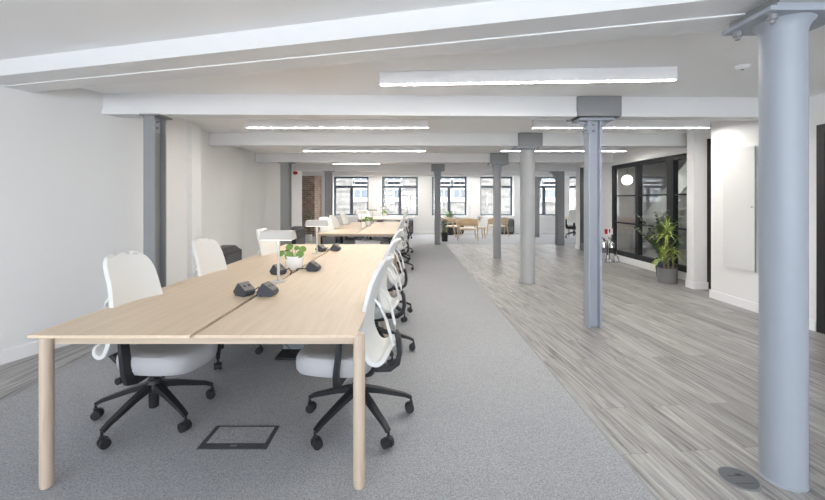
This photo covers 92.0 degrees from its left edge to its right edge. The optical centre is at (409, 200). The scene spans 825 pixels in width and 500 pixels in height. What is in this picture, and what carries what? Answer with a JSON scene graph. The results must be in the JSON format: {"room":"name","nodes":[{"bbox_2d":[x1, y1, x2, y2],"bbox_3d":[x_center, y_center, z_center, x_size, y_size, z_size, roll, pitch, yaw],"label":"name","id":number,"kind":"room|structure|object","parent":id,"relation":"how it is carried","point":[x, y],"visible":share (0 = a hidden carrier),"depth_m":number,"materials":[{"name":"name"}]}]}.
{"room":"open-plan office","nodes":[
{"label":"open-plan office","id":0,"kind":"room"},
{"bbox_2d":[0,85,301,350],"bbox_3d":[-4.678,0.135,6.100,3.445,2.470,20.600,0,0,0],"label":"wall","id":1,"kind":"structure","parent":0,"point":[71,172],"depth_m":3.96,"materials":[{"name":"white paint"}]},
{"bbox_2d":[0,255,253,364],"bbox_3d":[-3.919,1.315,4.157,1.804,0.110,17.239,0,0,9],"label":"baseboard","id":2,"kind":"structure","parent":1,"relation":"attached to","point":[23,351],"depth_m":3.44,"materials":[{"name":"white paint"}]},
{"bbox_2d":[302,176,320,235],"bbox_3d":[-4.110,0.135,15.800,0.980,2.470,1.200,0,0,0],"label":"brick wall","id":3,"kind":"structure","parent":0,"point":[311,185],"depth_m":15.20,"materials":[{"name":"brown brick"}]},
{"bbox_2d":[0,236,824,499],"bbox_3d":[1.500,1.400,6.100,15.400,0.060,20.600,0,0,0],"label":"floor","id":4,"kind":"structure","parent":0,"point":[669,376],"depth_m":3.32,"materials":[{"name":"grey wood"}]},
{"bbox_2d":[139,114,172,287],"bbox_3d":[-2.651,0.243,4.170,0.196,2.254,0.248,0,0,0],"label":"steel column","id":5,"kind":"structure","parent":4,"relation":"on","point":[154,125],"depth_m":4.16,"materials":[{"name":"grey metal"}]},
{"bbox_2d":[220,245,241,264],"bbox_3d":[-2.927,1.050,6.300,0.306,0.638,0.620,0,0,0],"label":"heater unit","id":6,"kind":"object","parent":4,"relation":"on","point":[232,253],"visible":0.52,"depth_m":6.31,"materials":[{"name":"black metal"}]},
{"bbox_2d":[226,252,240,264],"bbox_3d":[-2.777,0.924,6.300,0.005,0.170,0.500,0,0,0],"label":"grille","id":7,"kind":"object","parent":6,"relation":"attached to","point":[231,257],"depth_m":6.26,"materials":[{"name":"grey metal"}]},
{"bbox_2d":[278,162,295,245],"bbox_3d":[-2.880,0.240,9.360,0.340,2.259,0.273,0,0,0],"label":"steel column","id":8,"kind":"structure","parent":4,"relation":"on","point":[285,167],"depth_m":9.25,"materials":[{"name":"grey metal"}]},
{"bbox_2d":[292,226,304,243],"bbox_3d":[-3.157,1.050,11.000,0.306,0.638,0.950,0,0,0],"label":"heater unit","id":9,"kind":"object","parent":4,"relation":"on","point":[300,231],"visible":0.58,"depth_m":10.99,"materials":[{"name":"black metal"}]},
{"bbox_2d":[296,230,304,237],"bbox_3d":[-3.007,0.924,11.000,0.005,0.170,0.830,0,0,0],"label":"grille","id":10,"kind":"object","parent":9,"relation":"attached to","point":[299,233],"depth_m":11.01,"materials":[{"name":"grey metal"}]},
{"bbox_2d":[302,208,312,241],"bbox_3d":[-3.319,0.803,13.164,0.484,1.134,0.511,0,0,0],"label":"potted plant","id":11,"kind":"object","parent":4,"relation":"on","point":[308,236],"visible":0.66,"depth_m":13.08,"materials":[{"name":"green plant"}]},
{"bbox_2d":[0,234,655,499],"bbox_3d":[3.170,1.367,6.100,11.860,0.006,20.600,0,0,0],"label":"carpet","id":12,"kind":"object","parent":4,"relation":"on","point":[489,420],"visible":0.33,"depth_m":2.37,"materials":[{"name":"grey carpet"}]},
{"bbox_2d":[90,251,217,449],"bbox_3d":[-1.612,0.845,2.480,0.712,1.026,0.675,0,0,12],"label":"chair","id":13,"kind":"object","parent":12,"relation":"on","point":[130,276],"visible":0.67,"depth_m":2.41,"materials":[{"name":"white plastic"}]},
{"bbox_2d":[27,244,394,489],"bbox_3d":[-1.005,1.000,3.827,1.588,0.729,3.913,0,0,0],"label":"desk","id":14,"kind":"object","parent":12,"relation":"on","point":[325,305],"visible":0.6,"depth_m":2.12,"materials":[{"name":"brown wood"}]},
{"bbox_2d":[233,281,258,296],"bbox_3d":[-1.082,0.602,2.674,0.147,0.113,0.126,0,0,29],"label":"module","id":15,"kind":"object","parent":14,"relation":"on","point":[243,289],"visible":0.92,"depth_m":2.63,"materials":[{"name":"grey plastic"}]},
{"bbox_2d":[238,281,254,290],"bbox_3d":[-1.084,0.569,2.651,0.069,0.046,0.076,0,0,29],"label":"socket","id":16,"kind":"object","parent":15,"relation":"attached to","point":[243,286],"depth_m":2.64,"materials":[{"name":"black plastic"}]},
{"bbox_2d":[256,281,278,296],"bbox_3d":[-0.960,0.603,2.667,0.149,0.113,0.093,0,0,9],"label":"module","id":17,"kind":"object","parent":14,"relation":"on","point":[267,289],"visible":1,"depth_m":2.62,"materials":[{"name":"grey plastic"}]},
{"bbox_2d":[263,281,277,290],"bbox_3d":[-0.927,0.569,2.657,0.069,0.046,0.076,0,0,9],"label":"socket","id":18,"kind":"object","parent":17,"relation":"attached to","point":[267,286],"depth_m":2.63,"materials":[{"name":"black plastic"}]},
{"bbox_2d":[259,230,296,282],"bbox_3d":[-1.020,0.434,3.100,0.255,0.400,0.129,0,0,0],"label":"desk lamp","id":19,"kind":"object","parent":14,"relation":"on","point":[278,235],"visible":0.98,"depth_m":3.04,"materials":[{"name":"white metal"}]},
{"bbox_2d":[269,263,291,274],"bbox_3d":[-1.097,0.602,3.429,0.169,0.113,0.126,0,0,29],"label":"module","id":20,"kind":"object","parent":14,"relation":"on","point":[273,270],"visible":0.69,"depth_m":3.40,"materials":[{"name":"grey plastic"}]},
{"bbox_2d":[274,263,285,269],"bbox_3d":[-1.109,0.569,3.411,0.069,0.046,0.076,0,0,29],"label":"socket","id":21,"kind":"object","parent":20,"relation":"attached to","point":[282,267],"depth_m":3.40,"materials":[{"name":"black plastic"}]},
{"bbox_2d":[280,244,305,269],"bbox_3d":[-1.076,0.520,3.673,0.255,0.230,0.186,0,0,0],"label":"potted plant","id":22,"kind":"object","parent":14,"relation":"on","point":[295,261],"visible":0.97,"depth_m":3.62,"materials":[{"name":"green plant"}]},
{"bbox_2d":[296,260,320,271],"bbox_3d":[-0.919,0.603,3.598,0.228,0.113,0.084,0,0,9],"label":"module","id":23,"kind":"object","parent":14,"relation":"on","point":[312,266],"visible":0.95,"depth_m":3.55,"materials":[{"name":"grey plastic"}]},
{"bbox_2d":[305,220,328,253],"bbox_3d":[-1.100,0.434,4.740,0.255,0.400,0.129,0,0,0],"label":"desk lamp","id":24,"kind":"object","parent":14,"relation":"on","point":[316,223],"visible":1,"depth_m":4.68,"materials":[{"name":"white metal"}]},
{"bbox_2d":[315,244,327,251],"bbox_3d":[-1.082,0.602,4.984,0.147,0.113,0.126,0,0,29],"label":"module","id":25,"kind":"object","parent":14,"relation":"on","point":[321,247],"visible":0.92,"depth_m":4.94,"materials":[{"name":"grey plastic"}]},
{"bbox_2d":[328,243,340,250],"bbox_3d":[-0.952,0.603,5.037,0.164,0.113,0.090,0,0,9],"label":"module","id":26,"kind":"object","parent":14,"relation":"on","point":[334,247],"visible":0.96,"depth_m":4.99,"materials":[{"name":"grey plastic"}]},
{"bbox_2d":[191,237,263,369],"bbox_3d":[-1.645,0.845,3.522,0.698,1.026,0.685,0,0,10],"label":"chair","id":27,"kind":"object","parent":12,"relation":"on","point":[209,257],"visible":0.18,"depth_m":3.50,"materials":[{"name":"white plastic"}]},
{"bbox_2d":[197,426,279,448],"bbox_3d":[-0.975,1.361,2.293,0.384,0.006,0.226,0,0,0],"label":"floor outlet cover","id":28,"kind":"object","parent":12,"relation":"on","point":[220,437],"visible":1,"depth_m":2.29,"materials":[{"name":"grey carpet"}]},
{"bbox_2d":[256,228,276,255],"bbox_3d":[-1.585,0.845,4.693,0.717,1.026,0.680,0,0,13],"label":"chair","id":29,"kind":"object","parent":12,"relation":"on","point":[266,246],"visible":0.06,"depth_m":4.71,"materials":[{"name":"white plastic"}]},
{"bbox_2d":[275,344,305,359],"bbox_3d":[-1.000,1.050,3.525,0.300,0.628,0.249,0,0,0],"label":"box","id":30,"kind":"object","parent":12,"relation":"on","point":[289,351],"visible":0.41,"depth_m":3.52,"materials":[{"name":"black plastic"}]},
{"bbox_2d":[319,216,342,250],"bbox_3d":[-1.634,0.845,8.083,0.720,1.026,0.689,0,0,39],"label":"chair","id":31,"kind":"object","parent":12,"relation":"on","point":[324,239],"visible":0.27,"depth_m":8.20,"materials":[{"name":"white plastic"}]},
{"bbox_2d":[329,215,354,243],"bbox_3d":[-1.627,0.845,9.124,0.718,1.026,0.682,0,0,18],"label":"chair","id":32,"kind":"object","parent":12,"relation":"on","point":[333,218],"visible":0.22,"depth_m":9.15,"materials":[{"name":"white plastic"}]},
{"bbox_2d":[340,213,361,239],"bbox_3d":[-1.579,0.845,10.457,0.686,1.026,0.690,0,0,18],"label":"chair","id":33,"kind":"object","parent":12,"relation":"on","point":[344,218],"visible":0.2,"depth_m":10.41,"materials":[{"name":"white plastic"}]},
{"bbox_2d":[296,253,413,450],"bbox_3d":[-0.324,0.845,2.478,0.698,1.026,0.684,0,0,3],"label":"chair","id":34,"kind":"object","parent":12,"relation":"on","point":[334,361],"visible":0.82,"depth_m":2.31,"materials":[{"name":"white plastic"}]},
{"bbox_2d":[318,222,400,271],"bbox_3d":[-1.005,1.000,9.645,1.588,0.729,4.063,0,0,0],"label":"desk","id":35,"kind":"object","parent":12,"relation":"on","point":[379,228],"visible":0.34,"depth_m":8.42,"materials":[{"name":"brown wood"}]},
{"bbox_2d":[356,211,366,228],"bbox_3d":[-1.070,0.434,8.900,0.255,0.400,0.129,0,0,-6],"label":"desk lamp","id":36,"kind":"object","parent":35,"relation":"on","point":[357,212],"visible":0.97,"depth_m":8.85,"materials":[{"name":"white metal"}]},
{"bbox_2d":[362,216,372,225],"bbox_3d":[-1.040,0.517,9.916,0.268,0.235,0.191,0,0,0],"label":"potted plant","id":37,"kind":"object","parent":35,"relation":"on","point":[368,221],"visible":0.99,"depth_m":9.86,"materials":[{"name":"green plant"}]},
{"bbox_2d":[368,209,376,223],"bbox_3d":[-1.000,0.434,10.900,0.255,0.400,0.129,0,0,-6],"label":"desk lamp","id":38,"kind":"object","parent":35,"relation":"on","point":[369,210],"visible":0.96,"depth_m":10.85,"materials":[{"name":"white metal"}]},
{"bbox_2d":[357,210,371,239],"bbox_3d":[-1.606,0.845,13.887,0.684,1.026,0.696,0,0,21],"label":"chair","id":39,"kind":"object","parent":12,"relation":"on","point":[359,215],"visible":0.23,"depth_m":13.87,"materials":[{"name":"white plastic"}]},
{"bbox_2d":[356,216,402,240],"bbox_3d":[-1.005,1.000,14.700,1.588,0.729,2.413,0,0,0],"label":"desk","id":40,"kind":"object","parent":12,"relation":"on","point":[375,218],"visible":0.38,"depth_m":14.04,"materials":[{"name":"white wood"}]},
{"bbox_2d":[374,237,415,362],"bbox_3d":[-0.303,0.845,3.575,0.709,1.026,0.682,0,0,5],"label":"chair","id":41,"kind":"object","parent":12,"relation":"on","point":[378,317],"visible":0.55,"depth_m":3.46,"materials":[{"name":"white plastic"}]},
{"bbox_2d":[380,215,409,262],"bbox_3d":[-0.319,0.845,8.877,0.685,1.026,0.718,0,0,6],"label":"chair","id":42,"kind":"object","parent":12,"relation":"on","point":[386,241],"visible":0.29,"depth_m":8.73,"materials":[{"name":"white plastic"}]},
{"bbox_2d":[383,217,413,272],"bbox_3d":[-0.270,0.845,7.771,0.713,1.026,0.691,0,0,9],"label":"chair","id":43,"kind":"object","parent":12,"relation":"on","point":[400,246],"visible":0.49,"depth_m":7.63,"materials":[{"name":"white plastic"}]},
{"bbox_2d":[385,213,412,252],"bbox_3d":[-0.261,0.845,10.329,0.706,1.026,0.676,0,0,12],"label":"chair","id":44,"kind":"object","parent":12,"relation":"on","point":[408,234],"visible":0.27,"depth_m":10.21,"materials":[{"name":"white plastic"}]},
{"bbox_2d":[387,228,412,321],"bbox_3d":[-0.313,0.845,4.685,0.674,1.026,0.700,0,0,6],"label":"chair","id":45,"kind":"object","parent":12,"relation":"on","point":[390,287],"visible":0.41,"depth_m":4.58,"materials":[{"name":"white plastic"}]},
{"bbox_2d":[399,210,411,238],"bbox_3d":[-0.281,0.845,14.110,0.676,1.026,0.702,0,0,27],"label":"chair","id":46,"kind":"object","parent":12,"relation":"on","point":[407,210],"visible":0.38,"depth_m":14.03,"materials":[{"name":"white plastic"}]},
{"bbox_2d":[404,218,412,233],"bbox_3d":[-0.090,1.050,16.197,0.500,0.638,0.306,0,0,0],"label":"heater unit","id":47,"kind":"object","parent":12,"relation":"on","point":[409,219],"visible":0.38,"depth_m":16.04,"materials":[{"name":"black metal"}]},
{"bbox_2d":[441,218,452,241],"bbox_3d":[1.185,0.968,13.303,0.474,0.802,0.495,0,0,-40],"label":"potted plant","id":48,"kind":"object","parent":12,"relation":"on","point":[444,235],"visible":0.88,"depth_m":13.23,"materials":[{"name":"green plant"}]},
{"bbox_2d":[444,210,453,234],"bbox_3d":[1.594,0.847,15.747,0.560,1.044,0.449,0,0,18],"label":"potted plant","id":49,"kind":"object","parent":12,"relation":"on","point":[450,231],"visible":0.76,"depth_m":15.65,"materials":[{"name":"green plant"}]},
{"bbox_2d":[441,217,461,237],"bbox_3d":[1.574,0.998,15.008,0.678,0.740,0.788,0,0,27],"label":"lounge chair","id":50,"kind":"object","parent":12,"relation":"on","point":[444,218],"visible":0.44,"depth_m":14.83,"materials":[{"name":"brown wood"}]},
{"bbox_2d":[441,218,463,233],"bbox_3d":[1.750,1.050,16.177,0.900,0.638,0.306,0,0,0],"label":"heater unit","id":51,"kind":"object","parent":12,"relation":"on","point":[455,229],"visible":0.16,"depth_m":16.03,"materials":[{"name":"black metal"}]},
{"bbox_2d":[456,218,478,240],"bbox_3d":[2.013,0.998,13.769,0.788,0.740,0.678,0,0,7],"label":"lounge chair","id":52,"kind":"object","parent":12,"relation":"on","point":[464,221],"visible":1,"depth_m":13.98,"materials":[{"name":"brown wood"}]},
{"bbox_2d":[460,227,475,228],"bbox_3d":[2.006,0.951,13.715,0.560,0.042,0.530,0,0,7],"label":"seat cushion","id":53,"kind":"object","parent":52,"relation":"on","point":[460,227],"depth_m":13.58,"materials":[{"name":"beige fabric"}]},
{"bbox_2d":[476,227,486,238],"bbox_3d":[2.612,1.167,14.400,0.400,0.399,0.400,0,0,0],"label":"side table","id":54,"kind":"object","parent":12,"relation":"on","point":[476,227],"visible":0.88,"depth_m":14.26,"materials":[{"name":"brown wood"}]},
{"bbox_2d":[486,217,508,236],"bbox_3d":[3.367,0.998,15.081,0.788,0.740,0.678,0,0,-6],"label":"lounge chair","id":55,"kind":"object","parent":12,"relation":"on","point":[504,220],"visible":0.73,"depth_m":14.88,"materials":[{"name":"brown wood"}]},
{"bbox_2d":[501,218,513,233],"bbox_3d":[3.850,1.050,16.147,0.750,0.638,0.306,0,0,0],"label":"heater unit","id":56,"kind":"object","parent":12,"relation":"on","point":[510,224],"visible":0.38,"depth_m":15.99,"materials":[{"name":"black metal"}]},
{"bbox_2d":[565,210,575,237],"bbox_3d":[6.038,0.845,14.580,0.705,1.026,0.673,0,0,40],"label":"chair","id":57,"kind":"object","parent":12,"relation":"on","point":[571,224],"visible":0.55,"depth_m":14.47,"materials":[{"name":"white plastic"}]},
{"bbox_2d":[323,171,334,216],"bbox_3d":[-2.461,0.235,12.220,0.323,2.269,0.273,0,0,0],"label":"steel column","id":58,"kind":"structure","parent":4,"relation":"on","point":[328,174],"depth_m":12.11,"materials":[{"name":"grey metal"}]},
{"bbox_2d":[431,164,444,244],"bbox_3d":[0.870,0.138,12.215,0.400,2.465,0.390,0,0,0],"label":"steel column","id":59,"kind":"structure","parent":4,"relation":"on","point":[436,169],"depth_m":12.26,"materials":[{"name":"grey metal"}]},
{"bbox_2d":[487,153,507,258],"bbox_3d":[2.080,0.138,9.365,0.410,2.465,0.390,0,0,0],"label":"steel column","id":60,"kind":"structure","parent":4,"relation":"on","point":[497,160],"depth_m":9.41,"materials":[{"name":"grey metal"}]},
{"bbox_2d":[511,133,542,283],"bbox_3d":[1.942,0.138,6.600,0.425,2.465,0.360,0,0,0],"label":"round column","id":61,"kind":"structure","parent":4,"relation":"on","point":[528,143],"depth_m":6.51,"materials":[{"name":"grey paint"}]},
{"bbox_2d":[535,177,543,236],"bbox_3d":[4.835,0.239,14.920,0.410,2.262,0.180,0,0,0],"label":"steel column","id":62,"kind":"structure","parent":4,"relation":"on","point":[537,179],"depth_m":14.83,"materials":[{"name":"grey metal"}]},
{"bbox_2d":[446,245,658,499],"bbox_3d":[1.131,1.366,4.150,0.009,0.007,16.700,0,0,0],"label":"trim","id":63,"kind":"structure","parent":4,"relation":"on","point":[642,481],"depth_m":2.55,"materials":[{"name":"silver metal"}]},
{"bbox_2d":[549,171,563,244],"bbox_3d":[4.525,0.239,12.220,0.410,2.262,0.180,0,0,0],"label":"steel column","id":64,"kind":"structure","parent":4,"relation":"on","point":[558,176],"depth_m":12.13,"materials":[{"name":"grey metal"}]},
{"bbox_2d":[566,96,621,327],"bbox_3d":[1.995,0.138,4.320,0.465,2.465,0.300,0,0,0],"label":"steel column","id":65,"kind":"structure","parent":4,"relation":"on","point":[610,107],"depth_m":4.30,"materials":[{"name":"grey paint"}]},
{"bbox_2d":[602,229,620,262],"bbox_3d":[4.480,1.002,8.910,0.380,0.735,0.260,0,0,0],"label":"stand","id":66,"kind":"object","parent":4,"relation":"on","point":[606,231],"visible":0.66,"depth_m":8.99,"materials":[{"name":"silver metal"}]},
{"bbox_2d":[602,237,607,260],"bbox_3d":[4.362,1.079,8.911,0.145,0.540,0.144,0,0,35],"label":"fire extinguisher","id":67,"kind":"object","parent":66,"relation":"on","point":[604,244],"visible":0.84,"depth_m":8.87,"materials":[{"name":"silver metal"}]},
{"bbox_2d":[608,237,615,261],"bbox_3d":[4.507,1.079,8.851,0.145,0.540,0.144,0,0,35],"label":"fire extinguisher","id":68,"kind":"object","parent":66,"relation":"on","point":[612,246],"visible":1,"depth_m":8.82,"materials":[{"name":"silver metal"}]},
{"bbox_2d":[634,210,682,276],"bbox_3d":[4.402,0.767,7.044,0.588,1.206,0.715,0,0,-12],"label":"potted plant","id":69,"kind":"object","parent":4,"relation":"on","point":[661,242],"visible":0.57,"depth_m":7.05,"materials":[{"name":"green plant"}]},
{"bbox_2d":[633,161,686,247],"bbox_3d":[6.775,-0.153,9.550,1.050,2.946,3.100,0,0,0],"label":"staircase","id":70,"kind":"structure","parent":4,"relation":"on","point":[659,205],"depth_m":9.94,"materials":[{"name":"grey paint"}]},
{"bbox_2d":[648,217,686,283],"bbox_3d":[4.276,0.811,6.677,0.698,1.116,0.651,0,0,0],"label":"potted plant","id":71,"kind":"object","parent":4,"relation":"on","point":[665,274],"visible":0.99,"depth_m":6.57,"materials":[{"name":"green plant"}]},
{"bbox_2d":[716,466,761,490],"bbox_3d":[1.622,1.367,1.960,0.174,0.005,0.174,0,0,0],"label":"floor outlet","id":72,"kind":"object","parent":4,"relation":"on","point":[738,478],"visible":1,"depth_m":1.96,"materials":[{"name":"silver metal"}]},
{"bbox_2d":[722,0,824,492],"bbox_3d":[1.855,0.203,1.982,0.410,2.334,0.335,0,0,0],"label":"round column","id":73,"kind":"structure","parent":4,"relation":"on","point":[782,28],"depth_m":1.89,"materials":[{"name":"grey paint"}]},
{"bbox_2d":[0,0,824,163],"bbox_3d":[1.550,-1.200,6.275,15.500,0.200,20.950,0,0,0],"label":"ceiling","id":74,"kind":"structure","parent":0,"point":[705,62],"depth_m":3.13,"materials":[{"name":"white paint"}]},
{"bbox_2d":[246,120,427,127],"bbox_3d":[-0.980,-1.046,5.450,2.480,0.105,0.055,0,0,0],"label":"lamp","id":75,"kind":"object","parent":74,"relation":"attached to","point":[249,123],"visible":1,"depth_m":5.42,"materials":[{"name":"white paint"}]},
{"bbox_2d":[333,163,379,163],"bbox_3d":[-1.430,-1.046,10.800,1.260,0.105,0.055,0,0,0],"label":"lamp","id":76,"kind":"object","parent":74,"relation":"attached to","point":[333,163],"visible":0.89,"depth_m":10.77,"materials":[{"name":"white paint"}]},
{"bbox_2d":[303,147,424,150],"bbox_3d":[-0.910,-1.046,8.020,2.460,0.105,0.055,0,0,0],"label":"lamp","id":77,"kind":"object","parent":74,"relation":"attached to","point":[304,148],"visible":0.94,"depth_m":7.99,"materials":[{"name":"white paint"}]},
{"bbox_2d":[0,0,767,91],"bbox_3d":[0.296,-1.034,2.409,8.260,0.153,0.394,0,0,14],"label":"ceiling beam","id":78,"kind":"structure","parent":74,"relation":"attached to","point":[496,25],"depth_m":2.43,"materials":[{"name":"white paint"}]},
{"bbox_2d":[102,93,758,120],"bbox_3d":[0.748,-0.998,4.255,8.102,0.225,0.186,0,0,-1],"label":"ceiling beam","id":79,"kind":"structure","parent":74,"relation":"attached to","point":[122,105],"depth_m":4.16,"materials":[{"name":"white paint"}]},
{"bbox_2d":[255,153,613,162],"bbox_3d":[0.550,-1.000,9.370,8.501,0.220,0.275,0,0,0],"label":"ceiling beam","id":80,"kind":"structure","parent":74,"relation":"attached to","point":[259,157],"depth_m":9.26,"materials":[{"name":"white paint"}]},
{"bbox_2d":[295,164,575,171],"bbox_3d":[2.750,-1.005,12.230,12.700,0.210,0.298,0,0,0],"label":"ceiling beam","id":81,"kind":"structure","parent":74,"relation":"attached to","point":[298,167],"depth_m":12.11,"materials":[{"name":"white paint"}]},
{"bbox_2d":[302,172,575,175],"bbox_3d":[2.250,-1.020,14.920,13.700,0.180,0.278,0,0,0],"label":"ceiling beam","id":82,"kind":"structure","parent":74,"relation":"attached to","point":[303,173],"depth_m":14.80,"materials":[{"name":"white paint"}]},
{"bbox_2d":[209,133,686,147],"bbox_3d":[0.699,-1.002,6.585,8.200,0.215,0.232,0,0,0],"label":"ceiling beam","id":83,"kind":"structure","parent":74,"relation":"attached to","point":[609,140],"depth_m":6.48,"materials":[{"name":"white paint"}]},
{"bbox_2d":[380,67,677,85],"bbox_3d":[0.975,-1.046,3.355,2.454,0.105,0.057,0,0,3],"label":"lamp","id":84,"kind":"object","parent":74,"relation":"attached to","point":[625,74],"visible":1,"depth_m":3.33,"materials":[{"name":"white paint"}]},
{"bbox_2d":[381,80,673,85],"bbox_3d":[0.975,-0.999,3.355,2.445,0.011,0.047,0,0,3],"label":"diffuser","id":85,"kind":"object","parent":84,"relation":"attached to","point":[383,82],"depth_m":3.35,"materials":[{"name":"white plastic"}]},
{"bbox_2d":[501,147,625,150],"bbox_3d":[3.105,-1.046,8.020,2.510,0.105,0.055,0,0,0],"label":"lamp","id":86,"kind":"object","parent":74,"relation":"attached to","point":[502,148],"visible":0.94,"depth_m":7.99,"materials":[{"name":"white paint"}]},
{"bbox_2d":[532,120,709,127],"bbox_3d":[2.895,-1.046,5.450,2.410,0.105,0.055,0,0,0],"label":"lamp","id":87,"kind":"object","parent":74,"relation":"attached to","point":[535,123],"visible":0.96,"depth_m":5.42,"materials":[{"name":"white paint"}]},
{"bbox_2d":[621,175,632,184],"bbox_3d":[5.620,-0.748,10.270,0.260,0.695,0.260,0,0,0],"label":"globe lamp","id":88,"kind":"object","parent":74,"relation":"hanging from","point":[627,179],"visible":0.98,"depth_m":10.18,"materials":[{"name":"white glass"}]},
{"bbox_2d":[734,64,750,70],"bbox_3d":[2.720,-1.082,3.250,0.110,0.036,0.110,0,0,0],"label":"smoke detector","id":89,"kind":"object","parent":74,"relation":"attached to","point":[740,67],"visible":1,"depth_m":3.23,"materials":[{"name":"white paint"}]},
{"bbox_2d":[321,176,575,230],"bbox_3d":[2.300,0.110,16.575,13.800,2.620,0.350,0,0,0],"label":"wall","id":90,"kind":"structure","parent":0,"point":[424,221],"depth_m":16.40,"materials":[{"name":"white paint"}]},
{"bbox_2d":[334,177,367,215],"bbox_3d":[-2.415,-0.179,16.570,1.459,1.636,0.280,0,0,0],"label":"window","id":91,"kind":"structure","parent":90,"relation":"in","point":[335,178],"depth_m":16.65,"materials":[{"name":"black metal"}]},
{"bbox_2d":[382,177,417,215],"bbox_3d":[-0.392,-0.179,16.570,1.500,1.636,0.280,0,0,0],"label":"window","id":92,"kind":"structure","parent":90,"relation":"in","point":[383,178],"depth_m":16.65,"materials":[{"name":"black metal"}]},
{"bbox_2d":[432,177,466,215],"bbox_3d":[1.665,-0.179,16.570,1.459,1.636,0.280,0,0,0],"label":"window","id":93,"kind":"structure","parent":90,"relation":"in","point":[465,178],"depth_m":16.65,"materials":[{"name":"black metal"}]},
{"bbox_2d":[413,231,575,233],"bbox_3d":[2.740,1.315,16.391,12.738,0.110,0.018,0,0,0],"label":"baseboard","id":94,"kind":"structure","parent":90,"relation":"attached to","point":[414,232],"depth_m":16.38,"materials":[{"name":"white paint"}]},
{"bbox_2d":[480,177,511,215],"bbox_3d":[3.618,-0.179,16.570,1.376,1.636,0.280,0,0,0],"label":"window","id":95,"kind":"structure","parent":90,"relation":"in","point":[510,178],"depth_m":16.65,"materials":[{"name":"black metal"}]},
{"bbox_2d":[539,177,554,215],"bbox_3d":[5.633,-0.179,16.570,1.319,1.636,0.280,0,0,0],"label":"window","id":96,"kind":"structure","parent":90,"relation":"in","point":[542,187],"depth_m":16.65,"materials":[{"name":"black metal"}]},
{"bbox_2d":[576,148,686,279],"bbox_3d":[4.815,0.135,8.830,0.170,2.470,5.040,0,0,0],"label":"wall partition","id":97,"kind":"structure","parent":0,"point":[636,154],"depth_m":9.36,"materials":[{"name":"white paint"}]},
{"bbox_2d":[580,167,583,250],"bbox_3d":[4.794,0.231,10.650,0.092,2.278,0.896,0,0,0],"label":"door","id":98,"kind":"structure","parent":97,"relation":"in","point":[582,168],"depth_m":10.94,"materials":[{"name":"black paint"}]},
{"bbox_2d":[612,153,686,272],"bbox_3d":[4.800,0.214,7.831,0.090,2.050,3.038,0,0,0],"label":"glass wall","id":99,"kind":"structure","parent":97,"relation":"attached to","point":[671,194],"depth_m":8.12,"materials":[{"name":"grey metal"}]},
{"bbox_2d":[618,161,686,248],"bbox_3d":[6.750,0.135,8.425,3.700,2.470,5.850,0,0,0],"label":"wall","id":100,"kind":"structure","parent":0,"point":[653,175],"depth_m":11.20,"materials":[{"name":"grey glass"}]},
{"bbox_2d":[687,93,824,320],"bbox_3d":[4.580,0.135,1.055,0.640,2.470,10.510,0,0,0],"label":"wall","id":101,"kind":"structure","parent":0,"point":[724,135],"depth_m":5.46,"materials":[{"name":"white paint"}]},
{"bbox_2d":[685,280,707,288],"bbox_3d":[4.495,1.315,6.226,0.227,0.110,0.187,0,0,0],"label":"baseboard","id":102,"kind":"object","parent":101,"relation":"attached to","point":[693,285],"visible":1,"depth_m":6.13,"materials":[{"name":"white paint"}]},
{"bbox_2d":[707,139,710,288],"bbox_3d":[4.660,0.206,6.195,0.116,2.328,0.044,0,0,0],"label":"door","id":103,"kind":"structure","parent":101,"relation":"in","point":[708,140],"depth_m":6.17,"materials":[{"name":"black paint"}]},
{"bbox_2d":[723,146,755,271],"bbox_3d":[4.238,0.105,5.112,0.043,1.550,0.495,0,0,0],"label":"wall panel","id":104,"kind":"object","parent":101,"relation":"attached to","point":[739,164],"visible":1,"depth_m":5.09,"materials":[{"name":"white painted metal"}]},
{"bbox_2d":[709,290,815,331],"bbox_3d":[4.251,1.315,4.895,0.018,0.110,1.468,0,0,0],"label":"baseboard","id":105,"kind":"structure","parent":101,"relation":"attached to","point":[732,300],"depth_m":5.11,"materials":[{"name":"white paint"}]},
{"bbox_2d":[816,124,824,333],"bbox_3d":[4.295,0.292,3.605,0.150,2.155,1.100,0,0,0],"label":"door","id":106,"kind":"structure","parent":101,"relation":"in","point":[820,129],"depth_m":4.11,"materials":[{"name":"black paint"}]},
{"label":"outside","id":107,"kind":"structure","parent":0,"visible":0},
{"bbox_2d":[336,179,575,213],"bbox_3d":[3.000,2.070,26.940,38.000,10.600,4.120,0,0,0],"label":"building","id":108,"kind":"structure","parent":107,"point":[342,194],"depth_m":25.00,"materials":[{"name":"brick"}]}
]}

